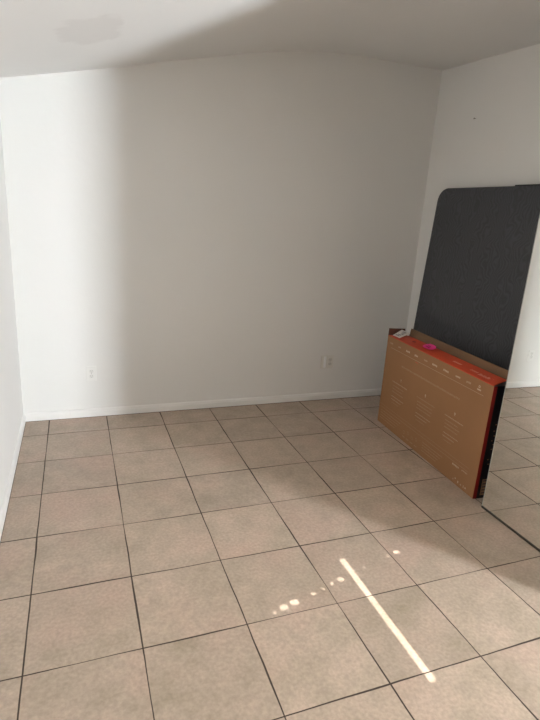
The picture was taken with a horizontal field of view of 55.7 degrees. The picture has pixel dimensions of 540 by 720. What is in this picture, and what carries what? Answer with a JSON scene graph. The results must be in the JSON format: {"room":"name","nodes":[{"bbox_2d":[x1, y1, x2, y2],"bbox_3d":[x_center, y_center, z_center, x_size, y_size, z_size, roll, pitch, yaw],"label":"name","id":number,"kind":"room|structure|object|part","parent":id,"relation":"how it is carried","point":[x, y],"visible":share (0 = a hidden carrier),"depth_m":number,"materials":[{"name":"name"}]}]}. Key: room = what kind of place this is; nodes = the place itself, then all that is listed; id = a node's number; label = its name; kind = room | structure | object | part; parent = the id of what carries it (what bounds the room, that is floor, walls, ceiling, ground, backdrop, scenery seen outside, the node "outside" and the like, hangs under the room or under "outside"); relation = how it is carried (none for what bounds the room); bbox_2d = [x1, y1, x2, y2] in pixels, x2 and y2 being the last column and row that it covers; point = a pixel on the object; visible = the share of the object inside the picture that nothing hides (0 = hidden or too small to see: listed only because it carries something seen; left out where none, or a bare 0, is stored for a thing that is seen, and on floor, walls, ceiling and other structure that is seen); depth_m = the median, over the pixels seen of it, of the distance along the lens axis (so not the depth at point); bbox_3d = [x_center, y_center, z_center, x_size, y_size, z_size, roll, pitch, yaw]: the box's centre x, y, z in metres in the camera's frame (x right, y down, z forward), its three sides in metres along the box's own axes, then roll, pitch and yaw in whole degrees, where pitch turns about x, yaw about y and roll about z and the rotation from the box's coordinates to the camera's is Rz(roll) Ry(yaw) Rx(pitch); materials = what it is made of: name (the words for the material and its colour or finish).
{"room":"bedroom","nodes":[
{"label":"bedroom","id":0,"kind":"room"},
{"bbox_2d":[0,119,22,510],"bbox_3d":[-1.441,-0.384,2.516,0.120,2.290,2.150,-2,17,-20],"label":"wall","id":1,"kind":"structure","parent":0,"point":[11,405],"depth_m":3.05,"materials":[{"name":"paint"}]},
{"bbox_2d":[0,50,441,412],"bbox_3d":[-0.227,-0.969,3.935,3.189,2.778,0.120,-2,17,-20],"label":"wall","id":2,"kind":"structure","parent":0,"point":[217,227],"depth_m":3.79,"materials":[{"name":"paint"}]},
{"bbox_2d":[86,366,96,380],"bbox_3d":[-1.318,0.101,3.776,0.070,0.114,0.009,-2,17,-20],"label":"wall outlet","id":3,"kind":"object","parent":2,"relation":"attached to","point":[91,375],"visible":1,"depth_m":3.77,"materials":[{"name":"white"}]},
{"bbox_2d":[0,395,379,543],"bbox_3d":[0.652,1.142,1.817,3.165,0.002,5.438,-2,17,-20],"label":"trim","id":4,"kind":"structure","parent":2,"relation":"attached to","point":[375,395],"depth_m":3.88,"materials":[{"name":"white"}]},
{"bbox_2d":[23,388,380,421],"bbox_3d":[-0.287,0.351,4.249,3.189,0.062,0.013,-2,17,-20],"label":"baseboard","id":5,"kind":"structure","parent":2,"relation":"attached to","point":[79,413],"depth_m":4.12,"materials":[{"name":"white paint"}]},
{"bbox_2d":[320,355,333,368],"bbox_3d":[0.497,0.016,4.447,0.118,0.118,0.014,-2,17,-20],"label":"wall outlet","id":6,"kind":"object","parent":2,"relation":"attached to","point":[326,360],"visible":1,"depth_m":4.44,"materials":[{"name":"white"}]},
{"bbox_2d":[0,395,539,719],"bbox_3d":[1.579,1.152,2.172,5.411,0.100,5.710,-2,17,-20],"label":"floor","id":7,"kind":"structure","parent":0,"point":[301,560],"depth_m":2.27,"materials":[{"name":"ceramic"}]},
{"bbox_2d":[377,328,507,498],"bbox_3d":[1.144,0.286,3.515,0.174,0.768,1.209,-1,17,-16],"label":"cardboard box","id":8,"kind":"object","parent":7,"relation":"on","point":[442,400],"visible":0.99,"depth_m":3.32,"materials":[{"name":"brown"}]},
{"bbox_2d":[413,184,539,370],"bbox_3d":[1.454,-0.312,3.732,0.160,1.836,1.176,-2,17,-20],"label":"panel","id":9,"kind":"object","parent":7,"relation":"on","point":[482,239],"visible":0.54,"depth_m":3.60,"materials":[{"name":"grey fabric"}]},
{"bbox_2d":[0,0,539,77],"bbox_3d":[1.740,-1.320,1.464,5.480,0.642,5.710,-2,17,-20],"label":"ceiling","id":10,"kind":"structure","parent":0,"point":[37,37],"depth_m":2.88,"materials":[{"name":"paint"}]},
{"bbox_2d":[406,44,539,335],"bbox_3d":[1.811,-0.641,3.243,0.120,2.778,2.950,-2,17,-20],"label":"wall","id":11,"kind":"structure","parent":0,"point":[500,147],"depth_m":3.68,"materials":[{"name":"paint"}]},
{"bbox_3d":[1.941,-0.229,1.838,0.649,2.778,0.112,-2,17,-20],"label":"wall","id":12,"kind":"structure","parent":0,"visible":0},
{"bbox_2d":[481,214,539,551],"bbox_3d":[1.442,-0.010,2.277,0.026,2.055,0.890,-2,17,-19],"label":"mirrored sliding door","id":13,"kind":"structure","parent":12,"relation":"in","point":[512,489],"depth_m":2.65,"materials":[{"name":"white mirror"}]},
{"bbox_3d":[1.380,0.970,2.559,0.026,0.012,0.890,-2,17,-19],"label":"rail","id":14,"kind":"part","parent":13,"relation":"part of","materials":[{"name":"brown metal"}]},
{"bbox_3d":[-0.317,0.525,-0.400,0.120,2.290,2.760,-2,17,-20],"label":"wall","id":15,"kind":"structure","parent":0,"visible":0},
{"bbox_2d":[0,414,25,539],"bbox_3d":[-0.830,1.179,1.248,0.013,0.062,5.450,-2,17,-20],"label":"baseboard","id":16,"kind":"structure","parent":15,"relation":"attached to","point":[3,511],"depth_m":2.87,"materials":[{"name":"white paint"}]}
]}

